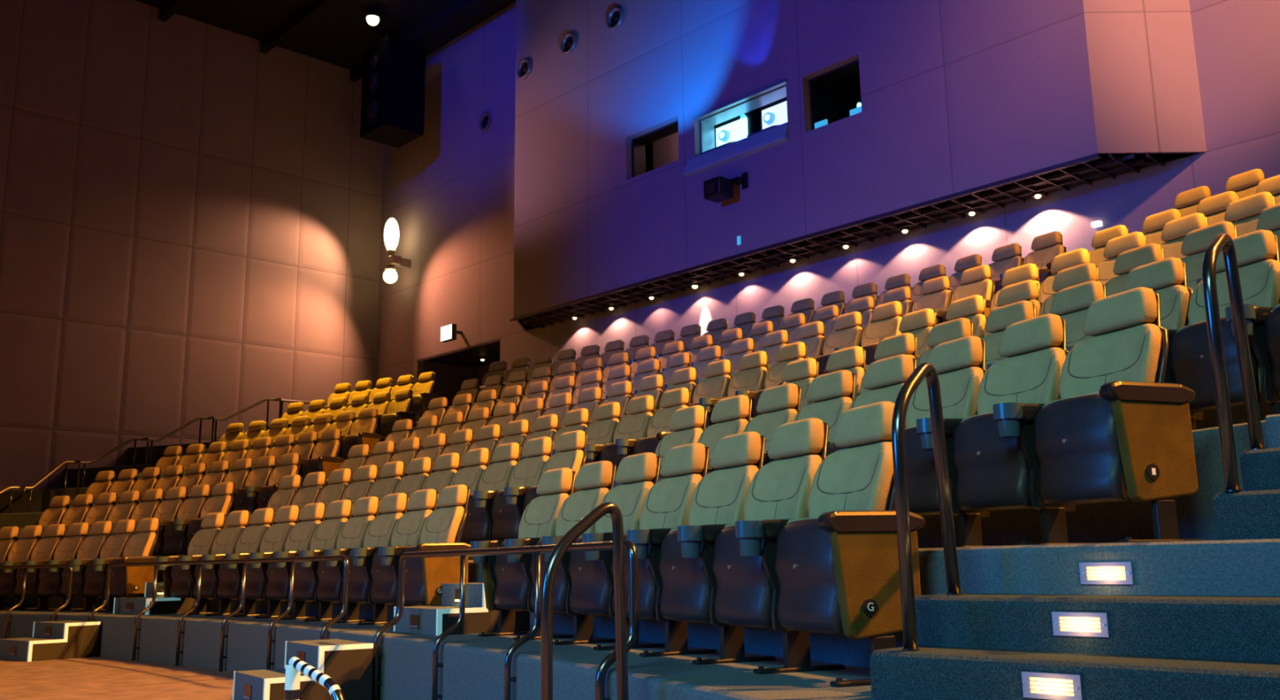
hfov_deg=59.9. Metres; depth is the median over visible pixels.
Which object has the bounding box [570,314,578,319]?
recessed light
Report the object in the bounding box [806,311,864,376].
chair
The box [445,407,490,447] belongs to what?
chair
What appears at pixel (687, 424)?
chair
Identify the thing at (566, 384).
chair
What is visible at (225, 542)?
chair
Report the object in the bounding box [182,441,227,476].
chair
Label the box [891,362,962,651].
handrail
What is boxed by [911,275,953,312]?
chair
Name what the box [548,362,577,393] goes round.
chair
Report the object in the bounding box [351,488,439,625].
chair
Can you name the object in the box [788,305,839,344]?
chair
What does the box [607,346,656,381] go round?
chair
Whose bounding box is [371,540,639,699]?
rail
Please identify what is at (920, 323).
chair
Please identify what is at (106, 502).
chair
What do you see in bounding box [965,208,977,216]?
recessed light
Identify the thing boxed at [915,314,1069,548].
chair
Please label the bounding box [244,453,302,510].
chair
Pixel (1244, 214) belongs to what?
chair
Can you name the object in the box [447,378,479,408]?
chair
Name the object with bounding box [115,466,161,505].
chair
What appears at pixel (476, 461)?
chair
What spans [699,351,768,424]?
chair
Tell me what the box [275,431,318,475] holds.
chair
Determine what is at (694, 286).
recessed light
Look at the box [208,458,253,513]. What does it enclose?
chair
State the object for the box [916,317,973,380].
chair
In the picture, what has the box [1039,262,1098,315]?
chair
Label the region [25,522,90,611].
chair
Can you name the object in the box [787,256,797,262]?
recessed light
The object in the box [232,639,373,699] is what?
steps
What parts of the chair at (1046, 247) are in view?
backrest, armrest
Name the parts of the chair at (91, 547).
armrest, frame, leg, backrest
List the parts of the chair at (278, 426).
backrest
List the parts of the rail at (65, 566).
post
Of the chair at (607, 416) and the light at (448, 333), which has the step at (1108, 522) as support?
the chair at (607, 416)
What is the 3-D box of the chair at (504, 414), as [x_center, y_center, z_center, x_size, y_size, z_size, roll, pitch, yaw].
[-1.911,1.209,14.296,0.586,1.078,0.578,-11,-15,43]
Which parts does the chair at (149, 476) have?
backrest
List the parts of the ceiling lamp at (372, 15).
bulb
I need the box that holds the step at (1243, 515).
[1213,489,1279,540]
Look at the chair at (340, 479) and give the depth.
12.54 m
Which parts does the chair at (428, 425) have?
backrest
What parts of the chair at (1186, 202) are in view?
backrest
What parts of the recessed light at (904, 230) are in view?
bulb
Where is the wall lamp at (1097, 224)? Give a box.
[1090,220,1102,228]
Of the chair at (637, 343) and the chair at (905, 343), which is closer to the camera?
the chair at (905, 343)
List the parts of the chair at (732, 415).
backrest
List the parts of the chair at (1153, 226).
backrest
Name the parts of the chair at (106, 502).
backrest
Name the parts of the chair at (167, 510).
backrest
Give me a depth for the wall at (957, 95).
16.49 m
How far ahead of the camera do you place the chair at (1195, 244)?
7.16 m
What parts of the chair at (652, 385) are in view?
backrest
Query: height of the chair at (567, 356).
1.078 m
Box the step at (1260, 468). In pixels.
[1240,448,1279,491]
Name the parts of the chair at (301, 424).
backrest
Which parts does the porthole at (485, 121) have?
pane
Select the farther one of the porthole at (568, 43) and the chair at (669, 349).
the porthole at (568, 43)
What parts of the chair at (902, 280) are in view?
backrest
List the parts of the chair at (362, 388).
backrest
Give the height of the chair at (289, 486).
1.080 m
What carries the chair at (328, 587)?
on the platform
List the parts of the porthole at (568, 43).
pane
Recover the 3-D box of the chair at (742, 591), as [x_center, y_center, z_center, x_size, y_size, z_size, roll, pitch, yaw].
[0.536,0.849,4.955,0.578,1.078,0.586,4,-12,-25]
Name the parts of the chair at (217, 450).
backrest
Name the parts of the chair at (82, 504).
backrest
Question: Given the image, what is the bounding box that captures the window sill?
[683,121,789,177]
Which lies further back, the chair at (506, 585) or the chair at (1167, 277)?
the chair at (506, 585)
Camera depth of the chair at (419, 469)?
11.40 m
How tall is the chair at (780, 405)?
1.078 m
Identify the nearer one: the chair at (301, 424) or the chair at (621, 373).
the chair at (621, 373)
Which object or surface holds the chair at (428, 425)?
on the step at (1210, 420)
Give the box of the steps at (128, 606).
[113,582,208,615]
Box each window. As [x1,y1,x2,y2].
[631,120,679,177]
[692,78,787,152]
[808,59,861,130]
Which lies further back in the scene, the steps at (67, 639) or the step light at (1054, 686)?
the steps at (67, 639)
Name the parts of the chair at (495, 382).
backrest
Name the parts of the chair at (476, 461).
backrest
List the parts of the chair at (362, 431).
frame, backrest, panel, armrest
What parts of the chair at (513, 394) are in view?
backrest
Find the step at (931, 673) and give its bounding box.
[869,645,1279,699]
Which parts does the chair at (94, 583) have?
armrest, frame, leg, backrest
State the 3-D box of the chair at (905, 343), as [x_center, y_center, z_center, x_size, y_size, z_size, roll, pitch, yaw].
[1.679,0.415,7.927,0.578,1.078,0.586,5,-13,-29]
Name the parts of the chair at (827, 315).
backrest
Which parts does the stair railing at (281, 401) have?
post, post, post, post, post, post, post, post, post, post, post, post, post, post, post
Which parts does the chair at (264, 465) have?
frame, backrest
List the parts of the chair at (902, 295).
backrest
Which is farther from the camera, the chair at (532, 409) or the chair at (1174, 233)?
the chair at (532, 409)
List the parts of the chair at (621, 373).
backrest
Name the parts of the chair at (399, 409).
frame, backrest, armrest, panel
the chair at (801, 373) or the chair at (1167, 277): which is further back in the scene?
the chair at (801, 373)
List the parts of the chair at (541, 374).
backrest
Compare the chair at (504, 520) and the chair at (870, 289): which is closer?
the chair at (504, 520)
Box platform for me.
[0,609,872,699]
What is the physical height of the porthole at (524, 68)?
0.420 m
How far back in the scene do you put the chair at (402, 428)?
15.83 m
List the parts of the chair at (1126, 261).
backrest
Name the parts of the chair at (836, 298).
backrest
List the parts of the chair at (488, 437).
backrest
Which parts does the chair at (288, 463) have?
frame, armrest, backrest, armrest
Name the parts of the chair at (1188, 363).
armrest, frame, leg, seat, backrest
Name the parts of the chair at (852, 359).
backrest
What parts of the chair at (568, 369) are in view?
backrest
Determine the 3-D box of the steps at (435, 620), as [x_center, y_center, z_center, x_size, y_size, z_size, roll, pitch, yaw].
[-1.280,1.836,7.926,0.711,0.333,0.763,7,-13,-34]
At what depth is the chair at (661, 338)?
17.11 m
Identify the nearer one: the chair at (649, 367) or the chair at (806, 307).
the chair at (649, 367)
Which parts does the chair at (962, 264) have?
backrest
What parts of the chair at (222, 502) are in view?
frame, armrest, backrest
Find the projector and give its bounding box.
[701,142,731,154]
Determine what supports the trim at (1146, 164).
attached to the wall at (957, 95)
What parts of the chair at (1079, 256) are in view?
backrest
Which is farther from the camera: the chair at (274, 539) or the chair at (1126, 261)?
the chair at (274, 539)
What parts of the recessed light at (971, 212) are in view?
bulb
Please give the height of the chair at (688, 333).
1.078 m
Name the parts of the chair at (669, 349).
backrest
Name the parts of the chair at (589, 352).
backrest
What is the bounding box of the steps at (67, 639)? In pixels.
[0,620,100,662]
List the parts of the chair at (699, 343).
backrest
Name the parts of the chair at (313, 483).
backrest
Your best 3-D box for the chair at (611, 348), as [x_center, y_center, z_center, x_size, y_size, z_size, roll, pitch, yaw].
[-0.561,0.359,17.702,0.586,1.078,0.578,-10,-14,40]
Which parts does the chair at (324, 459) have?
frame, armrest, backrest, armrest, panel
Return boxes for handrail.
[284,657,345,699]
[540,502,628,699]
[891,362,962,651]
[1202,233,1266,492]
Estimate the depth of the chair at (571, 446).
9.32 m
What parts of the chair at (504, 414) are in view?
backrest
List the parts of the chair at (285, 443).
backrest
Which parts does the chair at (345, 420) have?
backrest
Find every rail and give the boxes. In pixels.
[0,564,73,639]
[87,555,349,671]
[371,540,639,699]
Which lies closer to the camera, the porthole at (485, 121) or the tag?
the tag
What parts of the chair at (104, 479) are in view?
backrest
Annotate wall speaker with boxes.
[703,172,748,203]
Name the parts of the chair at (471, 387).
backrest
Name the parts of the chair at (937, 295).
backrest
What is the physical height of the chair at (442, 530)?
1.080 m
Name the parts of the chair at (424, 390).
backrest, panel, armrest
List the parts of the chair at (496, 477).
leg, backrest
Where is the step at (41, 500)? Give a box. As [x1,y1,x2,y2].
[0,487,88,514]
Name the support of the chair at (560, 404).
on the step at (1210, 420)
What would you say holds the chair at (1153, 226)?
on the step at (91, 473)
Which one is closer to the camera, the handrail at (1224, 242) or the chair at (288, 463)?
the handrail at (1224, 242)
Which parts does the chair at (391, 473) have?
backrest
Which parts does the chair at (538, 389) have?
backrest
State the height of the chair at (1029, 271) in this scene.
1.080 m
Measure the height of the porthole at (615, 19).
0.420 m
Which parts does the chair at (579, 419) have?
backrest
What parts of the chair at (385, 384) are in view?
backrest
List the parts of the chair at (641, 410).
frame, armrest, backrest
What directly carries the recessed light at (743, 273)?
attached to the wall at (957, 95)
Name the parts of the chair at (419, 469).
backrest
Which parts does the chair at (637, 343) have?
backrest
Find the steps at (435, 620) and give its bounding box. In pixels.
[393,582,529,635]
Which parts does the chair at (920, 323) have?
backrest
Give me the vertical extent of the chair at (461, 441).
1.078 m
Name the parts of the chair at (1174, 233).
backrest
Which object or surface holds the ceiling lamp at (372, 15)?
attached to the ceiling at (338, 33)
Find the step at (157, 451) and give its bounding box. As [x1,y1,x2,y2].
[126,422,417,465]
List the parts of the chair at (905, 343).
backrest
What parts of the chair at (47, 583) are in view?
armrest, leg, frame, backrest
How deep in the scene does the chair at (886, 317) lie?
11.22 m
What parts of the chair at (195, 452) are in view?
backrest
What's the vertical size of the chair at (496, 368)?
1.080 m
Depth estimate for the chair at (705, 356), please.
13.39 m
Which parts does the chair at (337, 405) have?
backrest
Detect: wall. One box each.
[0,0,383,491]
[376,0,1279,422]
[422,360,490,406]
[513,0,1206,331]
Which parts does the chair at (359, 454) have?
backrest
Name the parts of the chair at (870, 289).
backrest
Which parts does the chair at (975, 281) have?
frame, armrest, backrest, panel, armrest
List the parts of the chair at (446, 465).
backrest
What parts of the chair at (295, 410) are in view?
backrest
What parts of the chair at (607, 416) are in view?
backrest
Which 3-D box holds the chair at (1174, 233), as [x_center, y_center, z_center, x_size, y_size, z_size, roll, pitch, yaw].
[4.036,-0.512,8.457,0.578,1.078,0.586,5,-12,-27]
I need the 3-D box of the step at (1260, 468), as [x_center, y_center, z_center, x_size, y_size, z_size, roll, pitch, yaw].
[3.838,0.219,2.555,0.350,0.331,4.450,9,-15,-42]
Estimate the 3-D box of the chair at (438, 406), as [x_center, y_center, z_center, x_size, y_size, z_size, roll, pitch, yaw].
[-3.265,1.250,16.956,0.588,1.080,0.583,-9,-14,37]
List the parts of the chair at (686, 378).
backrest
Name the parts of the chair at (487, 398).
backrest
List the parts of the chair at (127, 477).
backrest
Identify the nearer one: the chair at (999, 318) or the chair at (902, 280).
the chair at (999, 318)
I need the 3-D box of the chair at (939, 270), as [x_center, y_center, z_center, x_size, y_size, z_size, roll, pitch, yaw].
[3.429,-0.520,13.489,0.578,1.078,0.586,8,-14,-37]
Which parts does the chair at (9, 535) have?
backrest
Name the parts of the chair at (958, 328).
backrest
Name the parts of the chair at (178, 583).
panel, frame, armrest, backrest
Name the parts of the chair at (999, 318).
backrest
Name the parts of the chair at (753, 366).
frame, armrest, backrest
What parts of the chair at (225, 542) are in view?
frame, armrest, leg, backrest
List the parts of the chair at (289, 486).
backrest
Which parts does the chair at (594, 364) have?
backrest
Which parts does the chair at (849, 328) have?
backrest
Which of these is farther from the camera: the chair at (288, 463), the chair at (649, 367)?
the chair at (288, 463)
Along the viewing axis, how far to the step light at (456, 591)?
7.97 m
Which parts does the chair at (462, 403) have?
backrest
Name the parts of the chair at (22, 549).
leg, backrest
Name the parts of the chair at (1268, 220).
backrest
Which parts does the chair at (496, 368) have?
backrest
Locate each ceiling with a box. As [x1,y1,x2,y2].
[134,0,515,82]
[417,338,500,368]
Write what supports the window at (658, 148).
in the wall at (957, 95)
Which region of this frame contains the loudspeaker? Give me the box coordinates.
[360,22,426,147]
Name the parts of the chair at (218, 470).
backrest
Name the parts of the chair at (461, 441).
backrest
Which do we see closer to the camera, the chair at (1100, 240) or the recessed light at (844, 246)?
the chair at (1100, 240)
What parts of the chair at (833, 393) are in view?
armrest, backrest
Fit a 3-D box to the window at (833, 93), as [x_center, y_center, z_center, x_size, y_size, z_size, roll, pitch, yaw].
[2.997,-3.688,16.334,0.310,0.880,1.010,9,-15,-42]
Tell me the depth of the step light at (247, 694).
7.20 m
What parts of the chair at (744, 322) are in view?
backrest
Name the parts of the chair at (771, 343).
backrest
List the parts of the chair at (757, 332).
backrest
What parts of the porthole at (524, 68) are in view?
pane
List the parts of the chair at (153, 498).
backrest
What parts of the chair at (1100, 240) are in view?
backrest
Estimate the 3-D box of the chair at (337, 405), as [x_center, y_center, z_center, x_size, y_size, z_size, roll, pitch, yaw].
[-5.609,1.369,19.960,0.586,1.078,0.578,-7,-13,30]
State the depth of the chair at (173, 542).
14.36 m
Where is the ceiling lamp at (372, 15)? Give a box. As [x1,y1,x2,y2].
[365,6,380,26]
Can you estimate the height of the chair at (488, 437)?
1.078 m
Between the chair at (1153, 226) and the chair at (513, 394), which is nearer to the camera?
the chair at (1153, 226)
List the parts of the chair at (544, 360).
backrest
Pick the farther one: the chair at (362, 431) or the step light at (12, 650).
the chair at (362, 431)
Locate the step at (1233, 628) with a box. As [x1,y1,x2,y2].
[914,593,1279,662]
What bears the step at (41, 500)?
attached to the wall at (449, 191)
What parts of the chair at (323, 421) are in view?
backrest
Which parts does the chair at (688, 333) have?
backrest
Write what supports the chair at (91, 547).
on the platform
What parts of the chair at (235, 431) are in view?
backrest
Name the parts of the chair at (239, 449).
backrest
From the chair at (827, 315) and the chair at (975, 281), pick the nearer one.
the chair at (975, 281)
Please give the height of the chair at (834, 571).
1.080 m
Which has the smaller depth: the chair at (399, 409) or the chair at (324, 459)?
the chair at (324, 459)
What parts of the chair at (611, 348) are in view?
backrest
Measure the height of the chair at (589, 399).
1.078 m
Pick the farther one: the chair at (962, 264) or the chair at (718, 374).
the chair at (962, 264)
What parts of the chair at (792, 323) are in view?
backrest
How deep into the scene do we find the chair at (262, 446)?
17.69 m
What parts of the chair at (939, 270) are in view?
backrest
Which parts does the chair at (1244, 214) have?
backrest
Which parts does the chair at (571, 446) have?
frame, armrest, backrest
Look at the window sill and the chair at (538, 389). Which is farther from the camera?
the window sill
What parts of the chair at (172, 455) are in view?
backrest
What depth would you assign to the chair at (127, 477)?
17.47 m
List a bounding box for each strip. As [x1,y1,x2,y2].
[746,125,774,137]
[814,119,827,128]
[849,106,862,115]
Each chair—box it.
[0,525,44,609]
[0,526,20,560]
[2,524,66,610]
[18,495,71,539]
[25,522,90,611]
[42,493,94,537]
[48,520,114,611]
[65,492,117,537]
[69,471,115,508]
[70,520,137,612]
[88,490,141,536]
[92,468,138,506]
[93,517,160,612]
[111,488,164,534]
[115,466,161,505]
[134,486,187,556]
[137,445,182,480]
[138,465,184,503]
[155,512,226,598]
[158,484,211,556]
[159,444,204,479]
[162,462,207,502]
[173,482,235,555]
[178,510,251,615]
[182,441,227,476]
[186,460,230,499]
[202,508,275,616]
[204,422,244,455]
[204,439,249,475]
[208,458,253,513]
[226,421,266,453]
[226,505,301,617]
[228,436,272,472]
[231,455,276,514]
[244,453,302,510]
[248,418,288,450]
[248,475,302,527]
[249,502,327,618]
[251,434,295,471]
[265,402,304,431]
[271,416,310,448]
[273,471,327,524]
[274,499,354,620]
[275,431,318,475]
[287,400,325,429]
[293,413,333,446]
[298,429,344,488]
[298,468,352,522]
[299,496,381,622]
[309,397,347,426]
[316,410,355,457]
[324,382,351,409]
[324,465,378,520]
[324,493,409,623]
[325,444,370,486]
[332,394,368,423]
[338,407,382,460]
[346,380,372,407]
[351,440,395,483]
[351,461,405,518]
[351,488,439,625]
[354,391,391,433]
[368,377,392,404]
[368,419,413,457]
[374,374,413,402]
[376,388,417,442]
[377,437,421,480]
[377,457,433,515]
[378,484,470,627]
[394,415,438,454]
[404,433,447,476]
[406,453,462,512]
[411,372,439,419]
[412,397,448,431]
[419,411,464,451]
[431,429,474,473]
[436,448,491,509]
[437,393,472,428]
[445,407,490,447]
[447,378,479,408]
[459,424,502,469]
[460,442,521,561]
[462,389,497,424]
[465,419,530,467]
[470,467,576,636]
[471,374,503,405]
[472,402,517,443]
[473,436,554,540]
[479,360,506,390]
[488,385,523,421]
[493,413,559,463]
[496,370,528,402]
[500,397,544,439]
[502,357,529,386]
[504,430,587,519]
[504,461,616,640]
[515,380,549,416]
[521,408,590,459]
[522,366,552,397]
[527,353,552,382]
[528,392,573,435]
[541,452,661,645]
[543,375,575,412]
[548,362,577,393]
[550,370,603,408]
[551,349,576,377]
[551,402,622,464]
[556,344,599,375]
[558,386,602,430]
[574,357,603,389]
[577,364,631,404]
[580,340,624,371]
[581,351,629,385]
[582,443,710,650]
[586,395,655,471]
[588,381,633,425]
[604,334,649,368]
[605,359,661,399]
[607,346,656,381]
[613,405,707,487]
[615,387,691,457]
[620,374,664,419]
[626,431,765,657]
[629,329,675,364]
[634,341,684,376]
[634,352,690,395]
[654,367,697,413]
[656,324,701,359]
[657,395,752,481]
[662,334,713,372]
[664,345,722,390]
[676,417,828,665]
[684,318,728,352]
[689,359,732,428]
[690,328,742,367]
[696,337,755,384]
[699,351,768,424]
[706,383,801,474]
[712,311,755,346]
[721,320,773,359]
[731,329,789,377]
[734,342,807,417]
[734,401,924,687]
[742,305,784,339]
[750,358,818,420]
[754,313,805,352]
[763,369,856,466]
[768,320,826,368]
[782,297,815,329]
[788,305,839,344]
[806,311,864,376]
[812,346,866,403]
[813,290,846,322]
[824,296,875,337]
[826,354,916,457]
[834,301,902,365]
[844,282,879,314]
[859,333,918,395]
[865,308,936,369]
[876,273,912,306]
[882,286,913,316]
[905,336,986,548]
[911,264,946,302]
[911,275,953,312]
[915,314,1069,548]
[916,294,987,357]
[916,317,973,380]
[932,265,995,324]
[948,253,982,292]
[960,243,1024,294]
[980,300,1035,370]
[983,280,1042,337]
[986,280,1106,369]
[990,263,1042,312]
[992,287,1208,545]
[999,231,1066,288]
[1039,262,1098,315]
[1040,248,1090,302]
[1066,257,1193,351]
[1088,225,1128,266]
[1097,231,1146,284]
[1104,243,1164,297]
[1142,208,1182,244]
[1143,186,1211,235]
[1160,213,1208,258]
[1164,230,1279,430]
[1180,221,1237,289]
[1196,191,1239,226]
[1196,203,1279,284]
[1224,191,1275,236]
[1224,303,1279,414]
[1225,168,1265,199]
[1255,174,1279,204]
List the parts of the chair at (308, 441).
backrest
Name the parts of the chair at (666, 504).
armrest, frame, leg, backrest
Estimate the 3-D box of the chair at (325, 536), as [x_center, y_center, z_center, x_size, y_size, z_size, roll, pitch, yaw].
[-2.980,1.921,10.195,0.578,1.078,0.586,9,-15,-41]
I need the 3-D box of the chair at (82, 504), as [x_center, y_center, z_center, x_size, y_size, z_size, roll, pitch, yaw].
[-8.162,2.588,15.796,0.586,1.078,0.578,-7,-13,30]
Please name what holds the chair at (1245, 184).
on the step at (157, 451)
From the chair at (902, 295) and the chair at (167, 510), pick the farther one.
the chair at (167, 510)
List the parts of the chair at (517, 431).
backrest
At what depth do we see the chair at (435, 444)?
13.47 m
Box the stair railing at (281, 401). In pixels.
[0,398,327,513]
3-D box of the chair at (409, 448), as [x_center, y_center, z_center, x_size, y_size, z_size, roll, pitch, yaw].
[-3.047,1.611,13.719,0.586,1.078,0.578,-11,-15,42]
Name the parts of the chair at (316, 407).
backrest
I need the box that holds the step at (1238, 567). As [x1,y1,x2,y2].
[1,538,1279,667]
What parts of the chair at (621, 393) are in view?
backrest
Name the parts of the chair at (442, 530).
armrest, frame, backrest, armrest, panel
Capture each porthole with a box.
[479,111,492,131]
[516,57,531,79]
[560,32,577,54]
[606,6,623,30]
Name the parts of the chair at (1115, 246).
backrest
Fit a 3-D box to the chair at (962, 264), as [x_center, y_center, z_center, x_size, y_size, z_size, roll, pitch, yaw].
[3.745,-0.605,13.073,0.578,1.078,0.586,7,-13,-35]
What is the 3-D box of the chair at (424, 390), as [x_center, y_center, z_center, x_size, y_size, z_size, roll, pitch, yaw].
[-4.042,0.914,20.290,0.667,1.080,0.580,-8,-13,32]
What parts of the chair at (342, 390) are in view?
backrest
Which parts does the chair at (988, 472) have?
armrest, frame, leg, seat, backrest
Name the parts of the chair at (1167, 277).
backrest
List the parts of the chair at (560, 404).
backrest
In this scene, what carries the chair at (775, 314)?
on the step at (157, 451)
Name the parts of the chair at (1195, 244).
backrest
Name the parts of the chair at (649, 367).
backrest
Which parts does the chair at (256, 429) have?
backrest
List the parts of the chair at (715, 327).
backrest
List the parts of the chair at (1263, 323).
armrest, frame, leg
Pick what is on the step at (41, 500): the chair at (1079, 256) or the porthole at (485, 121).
the chair at (1079, 256)
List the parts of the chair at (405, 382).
backrest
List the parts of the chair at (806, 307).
backrest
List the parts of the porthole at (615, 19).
pane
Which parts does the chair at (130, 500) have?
backrest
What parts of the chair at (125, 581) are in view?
frame, leg, armrest, armrest, backrest, panel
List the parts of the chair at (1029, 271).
backrest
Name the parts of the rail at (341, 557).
post, post, post, post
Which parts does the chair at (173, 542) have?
armrest, frame, backrest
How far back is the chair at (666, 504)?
5.93 m
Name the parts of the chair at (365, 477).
backrest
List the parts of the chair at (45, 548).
frame, leg, armrest, backrest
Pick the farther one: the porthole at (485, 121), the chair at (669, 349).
the porthole at (485, 121)
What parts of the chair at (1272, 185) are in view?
backrest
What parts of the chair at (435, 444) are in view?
backrest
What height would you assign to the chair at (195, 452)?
1.078 m
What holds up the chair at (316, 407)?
on the step at (91, 473)
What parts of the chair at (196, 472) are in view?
backrest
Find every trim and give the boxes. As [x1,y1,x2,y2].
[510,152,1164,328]
[517,153,1198,329]
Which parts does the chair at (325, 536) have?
frame, leg, armrest, backrest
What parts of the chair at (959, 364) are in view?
backrest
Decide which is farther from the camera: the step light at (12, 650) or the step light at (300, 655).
the step light at (12, 650)
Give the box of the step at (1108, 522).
[17,413,1279,556]
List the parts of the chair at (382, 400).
backrest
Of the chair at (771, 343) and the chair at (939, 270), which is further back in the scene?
the chair at (939, 270)
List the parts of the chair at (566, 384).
backrest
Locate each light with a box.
[8,646,16,655]
[44,626,52,635]
[125,602,133,611]
[157,586,164,595]
[243,684,252,699]
[297,651,305,662]
[382,217,410,284]
[409,614,419,628]
[440,324,462,342]
[454,589,459,602]
[479,356,485,361]
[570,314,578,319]
[607,304,615,310]
[647,293,655,299]
[690,282,699,288]
[737,269,746,276]
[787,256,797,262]
[840,243,850,248]
[899,226,910,233]
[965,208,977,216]
[1021,671,1083,699]
[1031,190,1044,199]
[1051,612,1109,637]
[1079,562,1133,584]
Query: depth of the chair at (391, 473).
11.79 m
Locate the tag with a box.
[737,235,741,245]
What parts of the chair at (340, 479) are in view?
backrest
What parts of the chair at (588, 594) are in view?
frame, leg, backrest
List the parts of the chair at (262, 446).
backrest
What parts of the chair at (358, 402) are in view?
backrest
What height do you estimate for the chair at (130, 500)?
1.078 m
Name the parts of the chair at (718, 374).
backrest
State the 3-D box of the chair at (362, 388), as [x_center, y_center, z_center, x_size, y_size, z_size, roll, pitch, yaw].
[-5.444,1.096,21.126,0.586,1.078,0.578,-7,-13,30]
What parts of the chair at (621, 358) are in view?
backrest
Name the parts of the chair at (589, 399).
backrest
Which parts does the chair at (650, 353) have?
backrest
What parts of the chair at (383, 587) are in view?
armrest, frame, leg, backrest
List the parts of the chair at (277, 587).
armrest, frame, leg, backrest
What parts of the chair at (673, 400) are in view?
frame, armrest, armrest, backrest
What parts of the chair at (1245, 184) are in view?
backrest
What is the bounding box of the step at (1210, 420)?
[0,392,1271,539]
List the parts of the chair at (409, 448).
backrest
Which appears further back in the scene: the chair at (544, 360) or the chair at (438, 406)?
the chair at (544, 360)
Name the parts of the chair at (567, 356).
backrest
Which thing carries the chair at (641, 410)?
on the step at (1108, 522)
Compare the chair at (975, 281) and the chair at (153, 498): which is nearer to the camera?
the chair at (975, 281)
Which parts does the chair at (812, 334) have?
backrest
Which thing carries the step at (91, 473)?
attached to the wall at (449, 191)
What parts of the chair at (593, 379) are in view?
backrest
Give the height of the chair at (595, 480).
1.078 m
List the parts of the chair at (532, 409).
backrest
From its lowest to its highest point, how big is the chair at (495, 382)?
1.078 m
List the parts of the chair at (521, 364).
backrest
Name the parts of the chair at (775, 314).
backrest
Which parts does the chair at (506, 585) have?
panel, armrest, frame, leg, backrest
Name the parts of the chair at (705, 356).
backrest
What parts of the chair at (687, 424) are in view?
backrest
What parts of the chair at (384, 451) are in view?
backrest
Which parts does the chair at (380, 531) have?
armrest, frame, leg, backrest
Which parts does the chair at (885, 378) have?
backrest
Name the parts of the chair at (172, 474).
backrest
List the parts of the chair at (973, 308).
backrest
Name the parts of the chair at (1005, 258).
backrest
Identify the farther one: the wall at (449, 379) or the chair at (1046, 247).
the wall at (449, 379)
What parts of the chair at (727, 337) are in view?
backrest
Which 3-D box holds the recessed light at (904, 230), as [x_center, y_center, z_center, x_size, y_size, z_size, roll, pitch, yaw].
[3.772,-1.712,15.803,0.148,0.104,0.148,9,-15,-42]
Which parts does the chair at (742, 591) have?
armrest, frame, seat, leg, backrest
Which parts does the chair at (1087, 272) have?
backrest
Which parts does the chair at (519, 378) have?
backrest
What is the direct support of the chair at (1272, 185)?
on the step at (91, 473)
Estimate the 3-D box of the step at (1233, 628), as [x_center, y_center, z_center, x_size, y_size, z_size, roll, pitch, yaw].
[2.848,0.645,2.083,0.315,0.320,5.260,9,-15,-42]
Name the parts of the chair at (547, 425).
backrest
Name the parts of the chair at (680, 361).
backrest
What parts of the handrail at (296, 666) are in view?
post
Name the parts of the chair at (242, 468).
backrest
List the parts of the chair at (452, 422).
backrest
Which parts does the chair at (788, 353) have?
armrest, backrest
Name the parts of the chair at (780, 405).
backrest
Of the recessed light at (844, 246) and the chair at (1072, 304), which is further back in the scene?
the recessed light at (844, 246)
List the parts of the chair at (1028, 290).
backrest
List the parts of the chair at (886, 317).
backrest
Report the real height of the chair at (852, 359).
1.078 m
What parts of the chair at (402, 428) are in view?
backrest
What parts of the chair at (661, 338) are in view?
backrest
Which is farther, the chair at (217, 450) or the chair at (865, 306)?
the chair at (217, 450)
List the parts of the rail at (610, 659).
post, post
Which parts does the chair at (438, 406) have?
backrest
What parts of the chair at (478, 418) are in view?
backrest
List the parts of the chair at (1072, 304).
backrest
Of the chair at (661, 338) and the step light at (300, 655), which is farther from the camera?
the chair at (661, 338)
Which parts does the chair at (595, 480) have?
armrest, leg, frame, backrest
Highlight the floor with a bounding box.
[0,656,234,699]
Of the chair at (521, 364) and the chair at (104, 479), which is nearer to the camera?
the chair at (104, 479)
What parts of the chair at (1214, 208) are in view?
backrest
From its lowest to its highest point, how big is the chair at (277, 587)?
1.078 m
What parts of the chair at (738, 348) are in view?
backrest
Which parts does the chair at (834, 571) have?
armrest, frame, leg, seat, backrest, armrest, panel, leg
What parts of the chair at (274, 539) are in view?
armrest, frame, leg, backrest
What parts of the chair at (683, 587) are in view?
armrest, frame, leg, backrest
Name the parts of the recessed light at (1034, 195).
bulb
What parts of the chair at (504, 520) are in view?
frame, armrest, backrest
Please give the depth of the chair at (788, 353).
10.76 m
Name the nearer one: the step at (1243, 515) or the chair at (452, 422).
the step at (1243, 515)
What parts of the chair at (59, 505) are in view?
backrest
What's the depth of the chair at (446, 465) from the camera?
11.01 m
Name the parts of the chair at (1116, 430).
armrest, frame, leg, seat, backrest, armrest, badge plate, panel, leg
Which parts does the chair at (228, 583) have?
armrest, frame, leg, backrest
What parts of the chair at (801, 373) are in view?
backrest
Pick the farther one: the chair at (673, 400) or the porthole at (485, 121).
the porthole at (485, 121)
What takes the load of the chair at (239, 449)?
on the step at (1210, 420)
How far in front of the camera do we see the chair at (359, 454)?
14.53 m
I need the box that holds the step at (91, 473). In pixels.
[62,463,155,488]
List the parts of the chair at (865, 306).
backrest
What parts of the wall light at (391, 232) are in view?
bulb, arm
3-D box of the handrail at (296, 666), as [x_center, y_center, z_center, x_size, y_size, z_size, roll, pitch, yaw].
[-1.265,1.500,4.417,0.523,0.513,0.061,-10,-15,41]

